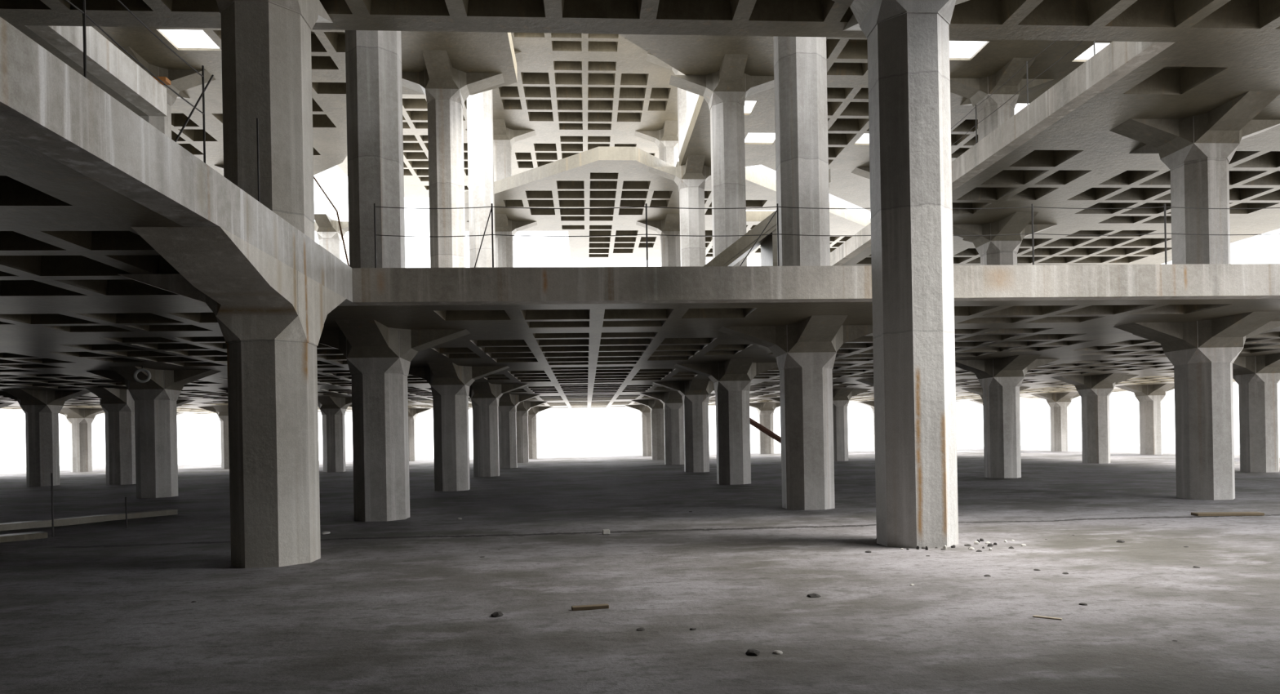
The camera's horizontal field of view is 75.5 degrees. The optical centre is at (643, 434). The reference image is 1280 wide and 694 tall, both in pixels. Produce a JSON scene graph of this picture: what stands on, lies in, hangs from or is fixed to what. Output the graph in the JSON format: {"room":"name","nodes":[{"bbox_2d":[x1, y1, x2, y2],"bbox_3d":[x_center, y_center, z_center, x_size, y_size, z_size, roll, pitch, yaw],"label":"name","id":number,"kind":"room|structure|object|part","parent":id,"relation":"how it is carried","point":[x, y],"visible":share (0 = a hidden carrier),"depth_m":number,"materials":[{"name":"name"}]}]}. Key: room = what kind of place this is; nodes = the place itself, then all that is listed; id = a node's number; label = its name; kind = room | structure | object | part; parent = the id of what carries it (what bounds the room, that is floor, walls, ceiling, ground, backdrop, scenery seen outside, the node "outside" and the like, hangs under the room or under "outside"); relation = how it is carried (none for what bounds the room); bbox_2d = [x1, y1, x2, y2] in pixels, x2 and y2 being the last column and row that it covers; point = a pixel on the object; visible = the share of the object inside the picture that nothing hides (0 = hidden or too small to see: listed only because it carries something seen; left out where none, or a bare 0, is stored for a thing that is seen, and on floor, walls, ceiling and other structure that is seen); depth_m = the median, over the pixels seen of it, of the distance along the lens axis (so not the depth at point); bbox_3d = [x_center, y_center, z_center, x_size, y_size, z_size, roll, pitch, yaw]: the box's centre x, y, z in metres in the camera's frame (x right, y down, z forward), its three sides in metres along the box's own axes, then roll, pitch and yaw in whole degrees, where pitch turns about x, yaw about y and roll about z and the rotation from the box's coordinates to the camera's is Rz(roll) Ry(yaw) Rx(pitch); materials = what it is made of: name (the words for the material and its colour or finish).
{"room":"abandoned concrete building","nodes":[
{"label":"abandoned concrete building","id":0,"kind":"room"},
{"bbox_2d":[13,25,147,115],"bbox_3d":[-18.874,-6.394,13.898,18.490,0.550,3.620,-1,0,-4],"label":"ceiling","id":1,"kind":"structure","parent":0,"point":[23,28],"depth_m":14.14,"materials":[{"name":"concrete"}]},
{"bbox_2d":[24,25,167,115],"bbox_3d":[-9.477,-6.569,14.543,0.350,0.550,3.620,-1,0,-4],"label":"beam","id":2,"kind":"structure","parent":1,"relation":"attached to","point":[105,61],"depth_m":14.51,"materials":[{"name":"concrete"}]},
{"bbox_2d":[152,76,170,84],"bbox_3d":[-9.555,-6.883,16.092,0.600,0.080,0.200,-1,0,-4],"label":"timber offcut","id":3,"kind":"object","parent":2,"relation":"on","point":[164,79],"visible":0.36,"depth_m":16.03,"materials":[{"name":"brown wood"}]},
{"bbox_2d":[0,131,208,308],"bbox_3d":[-19.345,-2.080,1.015,30.395,0.540,22.670,-1,0,-4],"label":"ceiling","id":4,"kind":"structure","parent":0,"point":[67,237],"depth_m":9.17,"materials":[{"name":"concrete"}]},
{"bbox_2d":[216,0,333,241],"bbox_3d":[-5.627,-4.486,10.971,2.304,3.760,3.569,-1,0,-4],"label":"concrete column","id":5,"kind":"structure","parent":4,"relation":"on","point":[266,44],"depth_m":10.61,"materials":[{"name":"grey concrete"}]},
{"bbox_2d":[337,32,678,197],"bbox_3d":[-7.208,-15.943,42.239,20.000,0.550,24.827,-1,0,-4],"label":"ceiling","id":6,"kind":"structure","parent":0,"point":[579,93],"depth_m":39.91,"materials":[{"name":"concrete"}]},
{"bbox_2d":[91,26,1111,260],"bbox_3d":[-1.153,-11.355,21.866,52.883,0.550,61.241,-1,0,-4],"label":"ceiling","id":7,"kind":"structure","parent":0,"point":[467,51],"depth_m":29.62,"materials":[{"name":"concrete"}]},
{"bbox_2d":[465,119,535,182],"bbox_3d":[-7.355,-13.590,42.894,3.012,4.150,3.012,-1,0,41],"label":"concrete column","id":8,"kind":"structure","parent":7,"relation":"on","point":[504,138],"depth_m":42.41,"materials":[{"name":"grey concrete"}]},
{"bbox_2d":[634,120,679,166],"bbox_3d":[1.370,-13.753,43.493,3.012,4.150,3.012,-1,0,41],"label":"concrete column","id":9,"kind":"structure","parent":7,"relation":"on","point":[666,139],"depth_m":42.99,"materials":[{"name":"grey concrete"}]},
{"bbox_2d":[646,53,698,158],"bbox_3d":[1.969,-13.764,34.767,3.012,4.150,3.012,-1,0,41],"label":"concrete column","id":10,"kind":"structure","parent":7,"relation":"on","point":[686,100],"depth_m":34.40,"materials":[{"name":"grey concrete"}]},
{"bbox_2d":[0,444,1279,693],"bbox_3d":[-1.957,1.636,28.932,84.000,0.042,82.000,-1,0,-4],"label":"floor","id":11,"kind":"structure","parent":0,"point":[406,606],"depth_m":8.50,"materials":[{"name":"grey concrete"}]},
{"bbox_2d":[0,402,13,408],"bbox_3d":[-33.279,0.350,41.096,3.012,3.800,3.012,-1,0,41],"label":"concrete column","id":12,"kind":"structure","parent":11,"relation":"on","point":[2,404],"depth_m":41.22,"materials":[{"name":"grey concrete"}]},
{"bbox_2d":[0,531,47,542],"bbox_3d":[-11.339,1.787,13.402,0.350,0.150,2.723,-1,0,42],"label":"kerb","id":13,"kind":"object","parent":11,"relation":"on","point":[34,535],"visible":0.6,"depth_m":14.07,"materials":[{"name":"concrete"}]},
{"bbox_2d":[0,388,90,486],"bbox_3d":[-23.955,0.176,32.969,3.012,3.800,3.012,-1,0,41],"label":"concrete column","id":14,"kind":"structure","parent":11,"relation":"on","point":[42,409],"depth_m":32.55,"materials":[{"name":"grey concrete"}]},
{"bbox_2d":[50,472,53,536],"bbox_3d":[-10.356,1.248,14.493,0.024,1.150,0.028,-1,0,-4],"label":"stake","id":15,"kind":"object","parent":11,"relation":"on","point":[51,473],"visible":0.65,"depth_m":14.48,"materials":[{"name":"black metal"}]},
{"bbox_2d":[59,408,104,471],"bbox_3d":[-33.878,0.361,49.823,3.012,3.800,3.012,-1,0,41],"label":"concrete column","id":16,"kind":"structure","parent":11,"relation":"on","point":[80,420],"depth_m":49.41,"materials":[{"name":"grey concrete"}]},
{"bbox_2d":[0,508,177,530],"bbox_3d":[-11.968,1.788,16.366,0.300,0.170,5.301,-1,0,32],"label":"kerb","id":17,"kind":"object","parent":11,"relation":"on","point":[102,517],"visible":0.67,"depth_m":16.92,"materials":[{"name":"concrete"}]},
{"bbox_2d":[84,387,136,484],"bbox_3d":[-20.921,0.120,33.145,1.040,3.800,3.569,-1,0,-4],"label":"concrete column","id":18,"kind":"structure","parent":11,"relation":"on","point":[117,405],"depth_m":32.66,"materials":[{"name":"grey concrete"}]},
{"bbox_2d":[124,497,127,528],"bbox_3d":[-9.819,1.498,15.707,0.024,0.630,0.028,-1,0,-4],"label":"stake","id":19,"kind":"object","parent":11,"relation":"on","point":[126,498],"visible":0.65,"depth_m":15.70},
{"bbox_2d":[88,366,220,497],"bbox_3d":[-14.631,0.003,24.842,3.012,3.800,3.012,-1,0,41],"label":"concrete column","id":20,"kind":"structure","parent":11,"relation":"on","point":[155,399],"depth_m":24.42,"materials":[{"name":"grey concrete"}]},
{"bbox_2d":[176,400,195,406],"bbox_3d":[-24.554,0.188,41.696,3.012,3.800,3.012,-1,0,41],"label":"concrete column","id":21,"kind":"structure","parent":11,"relation":"on","point":[179,402],"depth_m":41.64,"materials":[{"name":"grey concrete"}]},
{"bbox_2d":[197,405,229,468],"bbox_3d":[-25.153,0.199,50.422,3.012,3.800,3.012,-1,0,41],"label":"concrete column","id":22,"kind":"structure","parent":11,"relation":"on","point":[222,411],"depth_m":49.92,"materials":[{"name":"grey concrete"}]},
{"bbox_2d":[118,226,346,568],"bbox_3d":[-5.510,-0.167,10.437,2.304,3.800,4.379,-1,0,-4],"label":"concrete column","id":23,"kind":"structure","parent":11,"relation":"on","point":[271,316],"depth_m":10.52,"materials":[{"name":"grey concrete"}]},
{"bbox_2d":[0,17,358,306],"bbox_3d":[-4.011,-2.366,2.068,0.350,0.540,22.670,-1,0,-4],"label":"beam","id":24,"kind":"structure","parent":23,"relation":"on","point":[47,106],"depth_m":6.72,"materials":[{"name":"concrete"}]},
{"bbox_2d":[65,0,259,201],"bbox_3d":[-4.229,-3.157,5.978,0.018,1.060,7.320,-1,0,-4],"label":"railing","id":25,"kind":"object","parent":24,"relation":"on","point":[83,11],"visible":0.86,"depth_m":7.71,"materials":[{"name":"metal"}]},
{"bbox_3d":[-4.251,-3.156,6.288,0.017,1.050,0.020,-1,0,-4],"label":"post","id":26,"kind":"part","parent":25,"relation":"part of","materials":[{"name":"metal"}]},
{"bbox_3d":[-4.183,-3.188,5.295,0.013,0.041,5.931,-1,0,-4],"label":"rail","id":27,"kind":"part","parent":25,"relation":"part of","materials":[{"name":"metal"}]},
{"bbox_3d":[-4.190,-3.558,5.295,0.013,0.041,5.931,-1,0,-4],"label":"rail","id":28,"kind":"part","parent":25,"relation":"part of","materials":[{"name":"metal"}]},
{"bbox_3d":[-4.386,-3.154,8.253,0.017,1.050,0.020,-1,0,-4],"label":"post","id":29,"kind":"part","parent":25,"relation":"part of","materials":[{"name":"metal"}]},
{"bbox_3d":[-4.479,-3.152,9.620,0.017,1.050,0.020,-1,0,-4],"label":"post","id":30,"kind":"part","parent":25,"relation":"part of","materials":[{"name":"metal"}]},
{"bbox_2d":[313,176,349,266],"bbox_3d":[-4.935,-3.391,12.937,0.641,1.550,0.028,-1,0,-31],"label":"rod","id":31,"kind":"object","parent":24,"relation":"on","point":[315,180],"visible":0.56,"depth_m":13.01,"materials":[{"name":"metal"}]},
{"bbox_2d":[320,531,330,533],"bbox_3d":[-5.475,1.688,14.242,0.124,0.052,0.178,-1,0,24],"label":"stone","id":32,"kind":"object","parent":11,"relation":"on","point":[322,532],"visible":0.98,"depth_m":14.20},
{"bbox_2d":[317,395,351,471],"bbox_3d":[-15.829,0.025,42.295,3.012,3.800,3.012,-1,0,41],"label":"concrete column","id":33,"kind":"structure","parent":11,"relation":"on","point":[333,409],"depth_m":41.82,"materials":[{"name":"grey concrete"}]},
{"bbox_2d":[318,319,470,521],"bbox_3d":[-5.307,-0.171,16.715,3.012,3.800,3.012,-1,0,41],"label":"concrete column","id":34,"kind":"structure","parent":11,"relation":"on","point":[379,357],"depth_m":16.25,"materials":[{"name":"grey concrete"}]},
{"bbox_2d":[408,408,432,461],"bbox_3d":[-17.027,0.047,59.747,3.012,3.800,3.012,-1,0,41],"label":"concrete column","id":35,"kind":"structure","parent":11,"relation":"on","point":[412,412],"depth_m":59.44,"materials":[{"name":"grey concrete"}]},
{"bbox_2d":[408,362,509,491],"bbox_3d":[-5.906,-0.160,25.442,3.012,3.800,3.012,-1,0,41],"label":"concrete column","id":36,"kind":"structure","parent":11,"relation":"on","point":[450,383],"depth_m":24.97,"materials":[{"name":"grey concrete"}]},
{"bbox_2d":[490,611,503,617],"bbox_3d":[-1.307,1.602,7.388,0.116,0.042,0.121,-1,0,44],"label":"stone","id":37,"kind":"object","parent":11,"relation":"on","point":[496,614],"visible":1,"depth_m":7.35,"materials":[{"name":"grey stone"}]},
{"bbox_2d":[468,382,528,476],"bbox_3d":[-6.505,-0.149,34.168,3.012,3.800,3.012,-1,0,41],"label":"concrete column","id":38,"kind":"structure","parent":11,"relation":"on","point":[485,396],"depth_m":33.69,"materials":[{"name":"grey concrete"}]},
{"bbox_2d":[497,393,540,468],"bbox_3d":[-7.104,-0.138,42.894,3.012,3.800,3.012,-1,0,41],"label":"concrete column","id":39,"kind":"structure","parent":11,"relation":"on","point":[508,402],"depth_m":42.41,"materials":[{"name":"grey concrete"}]},
{"bbox_2d":[515,401,547,462],"bbox_3d":[-7.703,-0.126,51.620,3.012,3.800,3.012,-1,0,41],"label":"concrete column","id":40,"kind":"structure","parent":11,"relation":"on","point":[522,408],"depth_m":51.13,"materials":[{"name":"grey concrete"}]},
{"bbox_2d":[528,406,553,458],"bbox_3d":[-8.303,-0.115,60.347,3.012,3.800,3.012,-1,0,41],"label":"concrete column","id":41,"kind":"structure","parent":11,"relation":"on","point":[533,411],"depth_m":59.89,"materials":[{"name":"grey concrete"}]},
{"bbox_2d":[571,603,608,610],"bbox_3d":[-0.489,1.589,7.610,0.340,0.035,0.070,-1,0,-13],"label":"wood board","id":42,"kind":"object","parent":11,"relation":"on","point":[580,607],"visible":1,"depth_m":7.58,"materials":[{"name":"brown wood"}]},
{"bbox_2d":[602,528,609,534],"bbox_3d":[-0.603,1.577,13.414,0.115,0.075,0.100,-1,0,-10],"label":"concrete block","id":43,"kind":"object","parent":11,"relation":"on","point":[605,531],"visible":1,"depth_m":13.37,"materials":[{"name":"concrete"}]},
{"bbox_2d":[624,404,651,456],"bbox_3d":[0.422,-0.278,60.946,3.012,3.800,3.012,-1,0,41],"label":"concrete column","id":44,"kind":"structure","parent":11,"relation":"on","point":[644,410],"depth_m":60.45,"materials":[{"name":"grey concrete"}]},
{"bbox_2d":[635,626,644,631],"bbox_3d":[-0.022,1.602,6.797,0.072,0.029,0.078,-1,0,22],"label":"stone","id":45,"kind":"object","parent":11,"relation":"on","point":[641,628],"visible":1,"depth_m":6.78,"materials":[{"name":"grey stone"}]},
{"bbox_2d":[630,399,664,459],"bbox_3d":[1.021,-0.289,52.220,3.012,3.800,3.012,-1,0,41],"label":"concrete column","id":46,"kind":"structure","parent":11,"relation":"on","point":[656,406],"depth_m":51.73,"materials":[{"name":"grey concrete"}]},
{"bbox_2d":[640,391,684,464],"bbox_3d":[1.620,-0.300,43.493,3.012,3.800,3.012,-1,0,41],"label":"concrete column","id":47,"kind":"structure","parent":11,"relation":"on","point":[672,401],"depth_m":43.00,"materials":[{"name":"grey concrete"}]},
{"bbox_2d":[653,378,714,471],"bbox_3d":[2.220,-0.311,34.767,3.012,3.800,3.012,-1,0,41],"label":"concrete column","id":48,"kind":"structure","parent":11,"relation":"on","point":[695,393],"depth_m":34.28,"materials":[{"name":"grey concrete"}]},
{"bbox_2d":[674,358,777,484],"bbox_3d":[2.819,-0.323,26.041,3.012,3.800,3.012,-1,0,41],"label":"concrete column","id":49,"kind":"structure","parent":11,"relation":"on","point":[731,379],"depth_m":25.56,"materials":[{"name":"grey concrete"}]},
{"bbox_2d":[745,648,759,655],"bbox_3d":[0.786,1.562,5.945,0.104,0.035,0.096,-1,0,36],"label":"stone","id":50,"kind":"object","parent":11,"relation":"on","point":[749,651],"visible":1,"depth_m":5.91,"materials":[{"name":"grey stone"}]},
{"bbox_2d":[749,401,780,453],"bbox_3d":[9.147,-0.441,61.545,3.012,3.800,3.012,-1,0,41],"label":"concrete column","id":51,"kind":"structure","parent":11,"relation":"on","point":[765,410],"depth_m":61.07,"materials":[{"name":"grey concrete"}]},
{"bbox_2d":[750,417,781,443],"bbox_3d":[7.968,0.179,50.486,3.616,2.644,0.340,-1,0,-11],"label":"beam","id":52,"kind":"structure","parent":11,"relation":"on","point":[753,422],"depth_m":50.26,"materials":[{"name":"brown metal"}]},
{"bbox_2d":[768,397,780,402],"bbox_3d":[9.746,-0.452,52.819,3.012,3.800,3.012,-1,0,41],"label":"concrete column","id":53,"kind":"structure","parent":11,"relation":"on","point":[776,399],"depth_m":52.40,"materials":[{"name":"grey concrete"}]},
{"bbox_2d":[773,649,782,653],"bbox_3d":[0.968,1.565,5.959,0.067,0.024,0.058,-1,0,40],"label":"stone","id":54,"kind":"object","parent":11,"relation":"on","point":[775,651],"visible":1,"depth_m":5.94,"materials":[{"name":"grey stone"}]},
{"bbox_2d":[718,315,872,510],"bbox_3d":[3.418,-0.334,17.315,3.012,3.800,3.012,-1,0,41],"label":"concrete column","id":55,"kind":"structure","parent":11,"relation":"on","point":[805,351],"depth_m":16.84,"materials":[{"name":"grey concrete"}]},
{"bbox_2d":[806,592,820,597],"bbox_3d":[1.662,1.566,8.062,0.133,0.044,0.106,-1,0,-6],"label":"stone","id":56,"kind":"object","parent":11,"relation":"on","point":[811,595],"visible":1,"depth_m":8.03,"materials":[{"name":"grey stone"}]},
{"bbox_2d":[832,388,870,461],"bbox_3d":[10.345,-0.463,44.093,3.012,3.800,3.012,-1,0,41],"label":"concrete column","id":57,"kind":"structure","parent":11,"relation":"on","point":[841,397],"depth_m":43.59,"materials":[{"name":"grey concrete"}]},
{"bbox_2d":[855,378,873,386],"bbox_3d":[10.944,-0.474,35.366,3.012,3.800,3.012,-1,0,41],"label":"concrete column","id":58,"kind":"structure","parent":11,"relation":"on","point":[868,381],"depth_m":35.01,"materials":[{"name":"grey concrete"}]},
{"bbox_2d":[856,400,875,451],"bbox_3d":[17.872,-0.603,62.144,3.012,3.800,3.012,-1,0,41],"label":"concrete column","id":59,"kind":"structure","parent":11,"relation":"on","point":[871,403],"depth_m":62.12,"materials":[{"name":"grey concrete"}]},
{"bbox_2d":[831,0,969,548],"bbox_3d":[3.769,-2.491,11.614,3.012,8.100,3.012,-1,0,41],"label":"concrete column","id":60,"kind":"structure","parent":11,"relation":"on","point":[908,73],"depth_m":11.18,"materials":[{"name":"grey concrete"}]},
{"bbox_2d":[969,399,982,404],"bbox_3d":[26.596,-0.766,62.744,3.012,3.800,3.012,-1,0,41],"label":"concrete column","id":61,"kind":"structure","parent":11,"relation":"on","point":[978,401],"depth_m":62.34,"materials":[{"name":"grey concrete"}]},
{"bbox_2d":[961,386,1029,399],"bbox_3d":[19.070,-0.625,44.692,3.012,3.800,3.012,-1,0,41],"label":"concrete column","id":62,"kind":"structure","parent":11,"relation":"on","point":[979,391],"depth_m":44.43,"materials":[{"name":"grey concrete"}]},
{"bbox_2d":[955,355,1057,478],"bbox_3d":[11.543,-0.485,26.640,3.012,3.800,3.012,-1,0,41],"label":"concrete column","id":63,"kind":"structure","parent":11,"relation":"on","point":[1001,380],"depth_m":26.19,"materials":[{"name":"grey concrete"}]},
{"bbox_2d":[1032,614,1062,619],"bbox_3d":[3.388,1.539,6.934,0.220,0.020,0.035,-1,0,36],"label":"wood splinter","id":64,"kind":"object","parent":11,"relation":"on","point":[1033,615],"visible":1,"depth_m":6.92,"materials":[{"name":"beige wood"}]},
{"bbox_2d":[1031,391,1079,451],"bbox_3d":[27.195,-0.777,54.017,3.012,3.800,3.012,-1,0,41],"label":"concrete column","id":65,"kind":"structure","parent":11,"relation":"on","point":[1059,404],"depth_m":53.58,"materials":[{"name":"grey concrete"}]},
{"bbox_2d":[1051,373,1139,463],"bbox_3d":[19.669,-0.637,35.966,3.012,3.800,3.012,-1,0,41],"label":"concrete column","id":66,"kind":"structure","parent":11,"relation":"on","point":[1095,391],"depth_m":35.52,"materials":[{"name":"grey concrete"}]},
{"bbox_2d":[1115,383,1174,454],"bbox_3d":[27.795,-0.788,45.291,3.012,3.800,3.012,-1,0,41],"label":"concrete column","id":67,"kind":"structure","parent":11,"relation":"on","point":[1150,397],"depth_m":44.85,"materials":[{"name":"grey concrete"}]},
{"bbox_2d":[1113,311,1279,499],"bbox_3d":[12.143,-0.496,17.914,3.012,3.800,3.012,-1,0,41],"label":"concrete column","id":68,"kind":"structure","parent":11,"relation":"on","point":[1202,353],"depth_m":17.48,"materials":[{"name":"grey concrete"}]},
{"bbox_2d":[1191,511,1264,515],"bbox_3d":[10.230,1.391,14.486,1.100,0.050,0.220,-1,0,5],"label":"plank","id":69,"kind":"object","parent":11,"relation":"on","point":[1196,513],"visible":1,"depth_m":14.40,"materials":[{"name":"brown wood"}]},
{"bbox_2d":[1232,353,1279,472],"bbox_3d":[20.268,-0.648,27.239,3.012,3.800,3.012,-1,0,41],"label":"concrete column","id":70,"kind":"structure","parent":11,"relation":"on","point":[1257,378],"depth_m":26.82,"materials":[{"name":"grey concrete"}]},
{"bbox_2d":[0,298,1279,413],"bbox_3d":[-2.491,-2.394,38.946,69.228,0.540,50.703,-1,0,-4],"label":"ceiling","id":71,"kind":"structure","parent":0,"point":[575,355],"depth_m":20.04,"materials":[{"name":"concrete"}]},
{"bbox_2d":[133,364,151,382],"bbox_3d":[-13.819,-1.668,22.809,0.470,0.490,0.090,-1,0,-4],"label":"ring","id":72,"kind":"object","parent":71,"relation":"hanging from","point":[142,369],"visible":1,"depth_m":22.78,"materials":[{"name":"metal"}]},
{"bbox_2d":[115,46,216,138],"bbox_3d":[-14.754,-6.631,24.842,3.012,8.390,3.012,-1,0,41],"label":"concrete column","id":73,"kind":"structure","parent":71,"relation":"on","point":[180,80],"depth_m":24.63,"materials":[{"name":"grey concrete"}]},
{"bbox_2d":[213,164,223,171],"bbox_3d":[-15.354,-6.620,33.569,3.012,8.390,3.012,-1,0,41],"label":"concrete column","id":74,"kind":"structure","parent":71,"relation":"on","point":[220,166],"depth_m":33.13,"materials":[{"name":"grey concrete"}]},
{"bbox_2d":[314,213,348,260],"bbox_3d":[-15.953,-6.609,42.295,3.012,8.390,3.012,-1,0,41],"label":"concrete column","id":75,"kind":"structure","parent":71,"relation":"on","point":[327,229],"depth_m":41.80,"materials":[{"name":"grey concrete"}]},
{"bbox_2d":[345,30,405,267],"bbox_3d":[-5.431,-6.805,16.715,3.012,8.390,3.012,-1,0,41],"label":"concrete column","id":76,"kind":"structure","parent":71,"relation":"on","point":[373,59],"depth_m":16.28,"materials":[{"name":"grey concrete"}]},
{"bbox_2d":[401,50,504,267],"bbox_3d":[-6.030,-6.794,25.442,3.012,8.390,3.012,-1,0,41],"label":"concrete column","id":77,"kind":"structure","parent":71,"relation":"on","point":[446,88],"depth_m":24.98,"materials":[{"name":"grey concrete"}]},
{"bbox_2d":[466,51,523,267],"bbox_3d":[-6.673,-9.132,34.168,3.012,13.090,3.012,-1,0,41],"label":"concrete column","id":78,"kind":"structure","parent":71,"relation":"on","point":[479,105],"depth_m":33.72,"materials":[{"name":"grey concrete"}]},
{"bbox_2d":[466,213,537,267],"bbox_3d":[-7.228,-6.771,42.894,3.012,8.390,3.012,-1,0,41],"label":"concrete column","id":79,"kind":"structure","parent":71,"relation":"on","point":[504,226],"depth_m":42.41,"materials":[{"name":"grey concrete"}]},
{"bbox_2d":[635,213,680,266],"bbox_3d":[1.497,-6.934,43.493,3.012,8.390,3.012,-1,0,41],"label":"concrete column","id":80,"kind":"structure","parent":71,"relation":"on","point":[669,245],"depth_m":43.00,"materials":[{"name":"grey concrete"}]},
{"bbox_2d":[648,155,711,266],"bbox_3d":[2.096,-6.945,34.767,3.012,8.390,3.012,-1,0,41],"label":"concrete column","id":81,"kind":"structure","parent":71,"relation":"on","point":[691,178],"depth_m":34.28,"materials":[{"name":"grey concrete"}]},
{"bbox_2d":[668,53,773,266],"bbox_3d":[2.695,-6.956,26.041,3.012,8.390,3.012,-1,0,41],"label":"concrete column","id":82,"kind":"structure","parent":71,"relation":"on","point":[725,91],"depth_m":25.58,"materials":[{"name":"grey concrete"}]},
{"bbox_2d":[704,168,831,266],"bbox_3d":[2.232,-4.677,21.409,4.840,3.850,1.840,-1,0,-4],"label":"flight","id":83,"kind":"object","parent":71,"relation":"on","point":[740,249],"visible":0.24,"depth_m":20.60,"materials":[{"name":"concrete"}]},
{"bbox_2d":[773,36,830,266],"bbox_3d":[3.294,-6.968,17.315,3.012,8.390,3.012,-1,0,41],"label":"concrete column","id":84,"kind":"structure","parent":71,"relation":"on","point":[800,63],"depth_m":16.86,"materials":[{"name":"grey concrete"}]},
{"bbox_2d":[351,263,1279,306],"bbox_3d":[14.592,-2.712,14.532,38.483,0.540,0.350,-1,0,-4],"label":"beam","id":85,"kind":"structure","parent":71,"relation":"attached to","point":[846,283],"depth_m":13.51,"materials":[{"name":"concrete"}]},
{"bbox_2d":[373,203,1279,267],"bbox_3d":[4.755,-3.322,13.802,18.124,1.054,0.028,-1,0,-4],"label":"railing","id":86,"kind":"object","parent":85,"relation":"on","point":[1032,206],"visible":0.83,"depth_m":13.60,"materials":[{"name":"metal"}]},
{"bbox_3d":[-4.273,-3.156,13.182,0.024,1.050,0.028,-1,0,-4],"label":"post","id":87,"kind":"part","parent":86,"relation":"part of","materials":[{"name":"metal"}]},
{"bbox_3d":[-2.427,-3.190,13.309,0.024,1.050,0.028,-1,0,-4],"label":"post","id":88,"kind":"part","parent":86,"relation":"part of","materials":[{"name":"metal"}]},
{"bbox_3d":[0.057,-3.237,13.480,0.024,1.050,0.028,-1,0,-4],"label":"post","id":89,"kind":"part","parent":86,"relation":"part of","materials":[{"name":"metal"}]},
{"bbox_3d":[2.221,-3.277,13.628,0.024,1.050,0.028,-1,0,-4],"label":"post","id":90,"kind":"part","parent":86,"relation":"part of","materials":[{"name":"metal"}]},
{"bbox_3d":[4.746,-3.784,13.802,18.101,0.041,0.013,-1,0,-4],"label":"rail","id":91,"kind":"part","parent":86,"relation":"part of","materials":[{"name":"metal"}]},
{"bbox_3d":[4.754,-3.334,13.802,18.101,0.041,0.013,-1,0,-4],"label":"rail","id":92,"kind":"part","parent":86,"relation":"part of","materials":[{"name":"metal"}]},
{"bbox_3d":[6.560,-3.358,13.926,0.024,1.050,0.028,-1,0,-4],"label":"post","id":93,"kind":"part","parent":86,"relation":"part of","materials":[{"name":"metal"}]},
{"bbox_3d":[8.894,-3.401,14.087,0.024,1.050,0.028,-1,0,-4],"label":"post","id":94,"kind":"part","parent":86,"relation":"part of","materials":[{"name":"metal"}]},
{"bbox_2d":[952,212,1056,265],"bbox_3d":[11.463,-4.804,26.640,3.012,3.760,3.012,-1,0,41],"label":"concrete column","id":95,"kind":"structure","parent":71,"relation":"on","point":[999,250],"depth_m":26.15,"materials":[{"name":"grey concrete"}]},
{"bbox_2d":[1110,91,1279,264],"bbox_3d":[12.062,-4.816,17.914,3.012,3.760,3.012,-1,0,41],"label":"concrete column","id":96,"kind":"structure","parent":71,"relation":"on","point":[1197,151],"depth_m":17.48,"materials":[{"name":"grey concrete"}]},
{"bbox_2d":[0,0,1279,33],"bbox_3d":[-5.250,-6.648,1.648,50.000,0.550,21.990,-1,0,-4],"label":"ceiling","id":97,"kind":"structure","parent":0,"point":[1245,16],"depth_m":12.91,"materials":[{"name":"concrete"}]},
{"bbox_2d":[0,13,1279,44],"bbox_3d":[-6.015,-6.634,12.791,50.000,0.550,0.350,-1,0,-4],"label":"beam","id":98,"kind":"structure","parent":97,"relation":"attached to","point":[12,19],"depth_m":13.19,"materials":[{"name":"concrete"}]},
{"bbox_2d":[840,42,1279,266],"bbox_3d":[16.276,-7.050,31.658,16.930,0.550,34.240,-1,0,-4],"label":"ceiling","id":99,"kind":"structure","parent":0,"point":[1077,162],"depth_m":21.62,"materials":[{"name":"concrete"}]},
{"bbox_2d":[851,167,870,179],"bbox_3d":[10.780,-9.262,35.366,3.012,4.080,3.012,-1,0,41],"label":"concrete column","id":100,"kind":"structure","parent":99,"relation":"on","point":[862,171],"depth_m":35.19,"materials":[{"name":"grey concrete"}]},
{"bbox_2d":[830,41,1174,266],"bbox_3d":[7.658,-6.889,31.066,0.350,0.550,34.240,-1,0,-4],"label":"beam","id":101,"kind":"structure","parent":99,"relation":"attached to","point":[1117,60],"depth_m":17.37,"materials":[{"name":"concrete"}]},
{"bbox_2d":[951,40,1095,146],"bbox_3d":[8.448,-7.704,18.539,0.024,1.050,9.014,-1,0,-4],"label":"railing","id":102,"kind":"object","parent":101,"relation":"on","point":[1094,42],"visible":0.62,"depth_m":18.26,"materials":[{"name":"metal"}]},
{"bbox_3d":[8.305,-7.701,20.627,0.024,1.050,0.028,-1,0,-4],"label":"post","id":103,"kind":"part","parent":102,"relation":"part of","materials":[{"name":"metal"}]},
{"bbox_3d":[8.440,-8.164,18.532,0.013,0.041,9.001,-1,0,-4],"label":"rail","id":104,"kind":"part","parent":102,"relation":"part of","materials":[{"name":"metal"}]},
{"bbox_3d":[8.469,-7.704,18.233,0.024,1.050,0.028,-1,0,-4],"label":"post","id":105,"kind":"part","parent":102,"relation":"part of","materials":[{"name":"metal"}]},
{"bbox_3d":[8.633,-7.707,15.838,0.024,1.050,0.028,-1,0,-4],"label":"post","id":106,"kind":"part","parent":102,"relation":"part of","materials":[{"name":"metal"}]},
{"bbox_2d":[950,57,1054,142],"bbox_3d":[11.380,-9.274,26.640,3.012,4.080,3.012,-1,0,41],"label":"concrete column","id":107,"kind":"structure","parent":99,"relation":"on","point":[976,90],"depth_m":26.19,"materials":[{"name":"grey concrete"}]},
{"label":"outside","id":108,"kind":"structure","parent":0,"visible":0},
{"bbox_2d":[0,426,1279,468],"bbox_3d":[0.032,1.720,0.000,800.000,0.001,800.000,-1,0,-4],"label":"ground","id":109,"kind":"structure","parent":108,"point":[9,459],"depth_m":123.97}
]}

